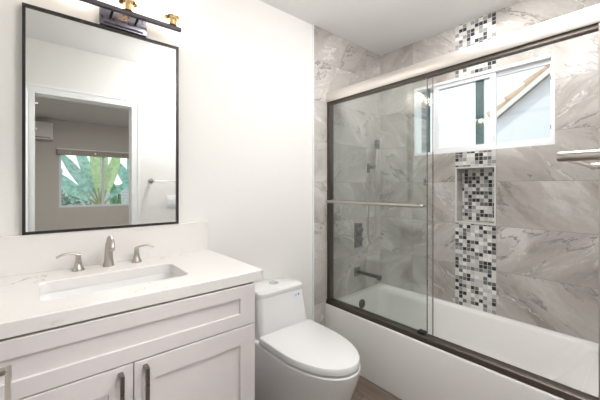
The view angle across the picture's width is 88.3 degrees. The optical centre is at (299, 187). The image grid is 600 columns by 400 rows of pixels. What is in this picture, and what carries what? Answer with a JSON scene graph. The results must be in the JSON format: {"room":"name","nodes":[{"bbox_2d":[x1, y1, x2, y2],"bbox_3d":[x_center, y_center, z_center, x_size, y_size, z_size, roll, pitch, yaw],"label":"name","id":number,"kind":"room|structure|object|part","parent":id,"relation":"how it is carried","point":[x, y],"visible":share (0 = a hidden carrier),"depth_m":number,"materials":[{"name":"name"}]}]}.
{"room":"bathroom","nodes":[
{"label":"bathroom","id":0,"kind":"room"},
{"bbox_2d":[0,0,379,325],"bbox_3d":[-0.265,0.037,2.024,3.030,2.445,0.127,0,0,-40],"label":"wall","id":1,"kind":"structure","parent":0,"point":[255,77],"depth_m":1.96,"materials":[{"name":"white paint"}]},
{"bbox_2d":[22,2,178,234],"bbox_3d":[-0.872,-0.271,1.423,0.608,0.920,0.023,0,0,-40],"label":"wall mirror","id":2,"kind":"object","parent":1,"relation":"attached to","point":[100,103],"visible":1,"depth_m":1.38,"materials":[{"name":"black mirror"}]},
{"bbox_2d":[0,221,207,276],"bbox_3d":[-0.894,0.267,1.407,0.991,0.156,0.020,0,0,-40],"label":"backsplash","id":3,"kind":"structure","parent":1,"relation":"attached to","point":[34,253],"depth_m":1.37,"materials":[{"name":"white stone"}]},
{"bbox_2d":[79,0,181,37],"bbox_3d":[-0.800,-0.834,1.415,0.485,0.197,0.128,0,0,-40],"label":"vanity light","id":4,"kind":"object","parent":1,"relation":"attached to","point":[124,19],"visible":0.99,"depth_m":1.44,"materials":[{"name":"grey metal"}]},
{"bbox_3d":[-0.830,-0.783,1.454,0.194,0.097,0.029,0,0,-40],"label":"wall plate","id":5,"kind":"part","parent":4,"relation":"part of","materials":[{"name":"grey metal"}]},
{"bbox_2d":[119,0,136,11],"bbox_3d":[-0.778,-0.865,1.398,0.074,0.135,0.074,0,0,-40],"label":"socket","id":6,"kind":"object","parent":4,"relation":"attached to","point":[127,5],"depth_m":1.38,"materials":[{"name":"gold metal"}]},
{"bbox_2d":[164,0,179,25],"bbox_3d":[-0.631,-0.865,1.522,0.074,0.135,0.074,0,0,-40],"label":"socket","id":7,"kind":"object","parent":4,"relation":"attached to","point":[171,6],"depth_m":1.50,"materials":[{"name":"gold metal"}]},
{"bbox_3d":[0.095,0.037,2.251,0.011,2.445,0.009,0,0,-40],"label":"edge trim","id":8,"kind":"part","parent":1,"relation":"part of","materials":[{"name":"white"}]},
{"bbox_2d":[354,223,363,247],"bbox_3d":[0.496,0.398,2.558,0.090,0.200,0.046,0,0,-40],"label":"shower valve","id":9,"kind":"object","parent":1,"relation":"attached to","point":[358,229],"visible":1,"depth_m":2.54,"materials":[{"name":"silver metal"}]},
{"bbox_3d":[0.500,0.443,2.553,0.048,0.074,0.034,0,0,-40],"label":"knob","id":10,"kind":"part","parent":9,"relation":"part of","materials":[{"name":"silver metal"}]},
{"bbox_3d":[0.500,0.363,2.553,0.048,0.074,0.034,0,0,-40],"label":"knob","id":11,"kind":"part","parent":9,"relation":"part of","materials":[{"name":"silver metal"}]},
{"bbox_2d":[354,267,381,280],"bbox_3d":[0.549,0.700,2.479,0.070,0.070,0.234,0,0,-40],"label":"tub spout","id":12,"kind":"object","parent":1,"relation":"attached to","point":[357,271],"visible":1,"depth_m":2.49,"materials":[{"name":"silver metal"}]},
{"bbox_2d":[367,140,379,244],"bbox_3d":[0.625,0.043,2.643,0.110,0.896,0.064,0,0,-3],"label":"shower","id":13,"kind":"object","parent":1,"relation":"attached to","point":[376,142],"visible":0.98,"depth_m":2.63,"materials":[{"name":"silver metal"}]},
{"bbox_2d":[351,375,401,399],"bbox_3d":[1.009,1.290,-0.404,4.220,0.060,5.520,0,0,-40],"label":"floor","id":14,"kind":"structure","parent":0,"point":[365,389],"depth_m":1.90,"materials":[{"name":"brown wood"}]},
{"bbox_2d":[0,282,254,399],"bbox_3d":[-0.707,0.823,1.182,0.916,0.874,0.602,0,0,-40],"label":"vanity cabinet","id":15,"kind":"object","parent":14,"relation":"on","point":[199,346],"visible":0.93,"depth_m":1.01,"materials":[{"name":"white wood"}]},
{"bbox_3d":[-0.711,0.852,0.838,0.462,0.587,0.020,0,0,-40],"label":"door","id":16,"kind":"part","parent":15,"relation":"part of","materials":[{"name":"white wood"}]},
{"bbox_3d":[-0.546,0.659,0.944,0.012,0.172,0.031,0,0,-40],"label":"handle","id":17,"kind":"part","parent":15,"relation":"part of","materials":[{"name":"grey metal"}]},
{"bbox_2d":[0,249,262,339],"bbox_3d":[-0.715,0.365,1.195,0.991,0.041,0.573,0,0,-40],"label":"countertop","id":18,"kind":"structure","parent":15,"relation":"on","point":[22,311],"depth_m":1.11,"materials":[{"name":"white stone"}]},
{"bbox_2d":[56,236,153,271],"bbox_3d":[-0.817,0.277,1.331,0.368,0.137,0.123,0,0,-40],"label":"faucet","id":19,"kind":"object","parent":18,"relation":"on","point":[110,243],"visible":1,"depth_m":1.34,"materials":[{"name":"silver metal"}]},
{"bbox_3d":[-0.943,0.306,1.268,0.096,0.078,0.044,0,0,-40],"label":"handle","id":20,"kind":"part","parent":19,"relation":"part of","materials":[{"name":"silver metal"}]},
{"bbox_3d":[-0.817,0.277,1.331,0.047,0.137,0.123,0,0,-40],"label":"spout","id":21,"kind":"part","parent":19,"relation":"part of","materials":[{"name":"silver metal"}]},
{"bbox_3d":[-0.735,0.306,1.444,0.096,0.078,0.044,0,0,-40],"label":"handle","id":22,"kind":"part","parent":19,"relation":"part of","materials":[{"name":"silver metal"}]},
{"bbox_2d":[40,273,176,300],"bbox_3d":[-0.688,0.458,1.170,0.500,0.141,0.288,0,0,-40],"label":"sink","id":23,"kind":"object","parent":18,"relation":"in","point":[139,280],"visible":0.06,"depth_m":1.24,"materials":[{"name":"white ceramic"}]},
{"bbox_3d":[-0.492,0.659,0.990,0.012,0.172,0.031,0,0,-40],"label":"handle","id":24,"kind":"part","parent":15,"relation":"part of","materials":[{"name":"grey metal"}]},
{"bbox_3d":[-0.362,0.852,1.133,0.446,0.587,0.020,0,0,-40],"label":"door","id":25,"kind":"part","parent":15,"relation":"part of","materials":[{"name":"white wood"}]},
{"bbox_2d":[254,276,360,399],"bbox_3d":[0.012,0.924,1.692,0.384,0.672,0.741,0,0,-40],"label":"toilet","id":26,"kind":"object","parent":14,"relation":"on","point":[297,357],"visible":0.94,"depth_m":1.60,"materials":[{"name":"white ceramic"}]},
{"bbox_3d":[-0.159,0.615,1.913,0.340,0.038,0.183,0,0,-40],"label":"tank lid","id":27,"kind":"part","parent":26,"relation":"part of","materials":[{"name":"white ceramic"}]},
{"bbox_3d":[-0.148,0.748,1.901,0.360,0.225,0.215,0,0,-40],"label":"tank","id":28,"kind":"part","parent":26,"relation":"part of","materials":[{"name":"white ceramic"}]},
{"bbox_3d":[0.073,0.854,1.614,0.360,0.009,0.514,0,0,-40],"label":"seat","id":29,"kind":"part","parent":26,"relation":"part of","materials":[{"name":"white plastic"}]},
{"bbox_3d":[0.009,1.058,1.690,0.376,0.403,0.741,0,0,-40],"label":"bowl","id":30,"kind":"part","parent":26,"relation":"part of","materials":[{"name":"white ceramic"}]},
{"bbox_3d":[0.080,0.832,1.606,0.374,0.036,0.514,0,0,-40],"label":"lid","id":31,"kind":"part","parent":26,"relation":"part of","materials":[{"name":"white plastic"}]},
{"bbox_2d":[325,283,598,399],"bbox_3d":[0.943,1.058,1.975,0.701,0.403,1.512,0,0,-40],"label":"bathtub","id":32,"kind":"object","parent":14,"relation":"on","point":[406,367],"visible":0.83,"depth_m":1.89,"materials":[{"name":"white ceramic"}]},
{"bbox_2d":[325,3,599,399],"bbox_3d":[0.691,0.078,1.762,0.105,1.592,1.512,0,0,-40],"label":"shower door","id":33,"kind":"structure","parent":32,"relation":"on","point":[584,21],"depth_m":1.62,"materials":[{"name":"clear glass"}]},
{"bbox_3d":[0.705,0.857,1.774,0.058,0.034,1.510,0,0,-40],"label":"rail","id":34,"kind":"part","parent":33,"relation":"part of","materials":[{"name":"brown metal"}]},
{"bbox_3d":[0.709,-0.680,1.777,0.058,0.075,1.512,0,0,-40],"label":"header rail","id":35,"kind":"part","parent":33,"relation":"part of","materials":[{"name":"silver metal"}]},
{"bbox_2d":[259,0,523,55],"bbox_3d":[1.009,-1.215,-0.404,4.220,0.060,5.520,0,0,-40],"label":"ceiling","id":36,"kind":"structure","parent":0,"point":[381,27],"depth_m":2.14,"materials":[{"name":"white paint"}]},
{"bbox_2d":[380,0,599,342],"bbox_3d":[1.358,0.037,2.190,0.218,2.445,1.732,0,0,-40],"label":"wall","id":37,"kind":"structure","parent":0,"point":[516,230],"depth_m":2.04,"materials":[{"name":"grey stone"}]},
{"bbox_3d":[1.232,0.056,2.177,0.008,0.405,0.264,0,0,-40],"label":"niche trim","id":38,"kind":"part","parent":37,"relation":"part of","materials":[{"name":"white"}]},
{"bbox_2d":[414,52,554,155],"bbox_3d":[1.260,-0.531,2.213,0.083,0.568,0.927,0,0,-40],"label":"window","id":39,"kind":"structure","parent":37,"relation":"in","point":[549,59],"depth_m":2.18,"materials":[{"name":"white plastic"}]},
{"bbox_3d":[1.198,-0.531,2.266,0.024,0.508,0.430,0,0,-40],"label":"sliding sash","id":40,"kind":"part","parent":39,"relation":"part of","materials":[{"name":"clear glass"}]},
{"bbox_3d":[1.412,-0.531,2.060,0.024,0.508,0.437,0,0,-40],"label":"fixed sash","id":41,"kind":"part","parent":39,"relation":"part of","materials":[{"name":"clear glass"}]},
{"bbox_3d":[0.293,0.038,0.233,3.948,2.445,0.118,0,0,-40],"label":"wall","id":42,"kind":"structure","parent":0,"visible":0},
{"bbox_2d":[0,365,11,399],"bbox_3d":[-0.328,0.250,0.263,0.104,2.000,0.691,0,0,-40],"label":"door","id":43,"kind":"structure","parent":42,"relation":"in","point":[7,371],"depth_m":0.47,"materials":[{"name":"white wood"}]},
{"bbox_2d":[556,149,599,169],"bbox_3d":[0.746,-0.064,0.759,0.498,0.048,0.098,0,0,-40],"label":"towel bar","id":44,"kind":"object","parent":42,"relation":"attached to","point":[575,157],"visible":1,"depth_m":0.63,"materials":[{"name":"silver metal"}]},
{"bbox_3d":[0.575,-0.064,0.614,0.048,0.048,0.098,0,0,-40],"label":"post","id":45,"kind":"part","parent":44,"relation":"part of","materials":[{"name":"silver metal"}]},
{"bbox_3d":[0.724,-0.058,0.786,0.450,0.009,0.009,0,0,-40],"label":"rod","id":46,"kind":"part","parent":44,"relation":"part of","materials":[{"name":"silver metal"}]},
{"bbox_3d":[0.918,-0.064,0.904,0.048,0.048,0.098,0,0,-40],"label":"post","id":47,"kind":"part","parent":44,"relation":"part of","materials":[{"name":"silver metal"}]},
{"label":"outside","id":48,"kind":"structure","parent":0,"visible":0},
{"bbox_3d":[4.200,1.560,6.354,9.380,0.200,11.720,0,0,-40],"label":"ground","id":49,"kind":"structure","parent":48,"visible":0},
{"bbox_2d":[486,65,549,142],"bbox_3d":[5.598,-1.322,4.279,4.325,5.564,4.037,0,0,-40],"label":"house","id":50,"kind":"structure","parent":49,"relation":"on","point":[524,114],"depth_m":4.12,"materials":[{"name":"white paint"}]}
]}

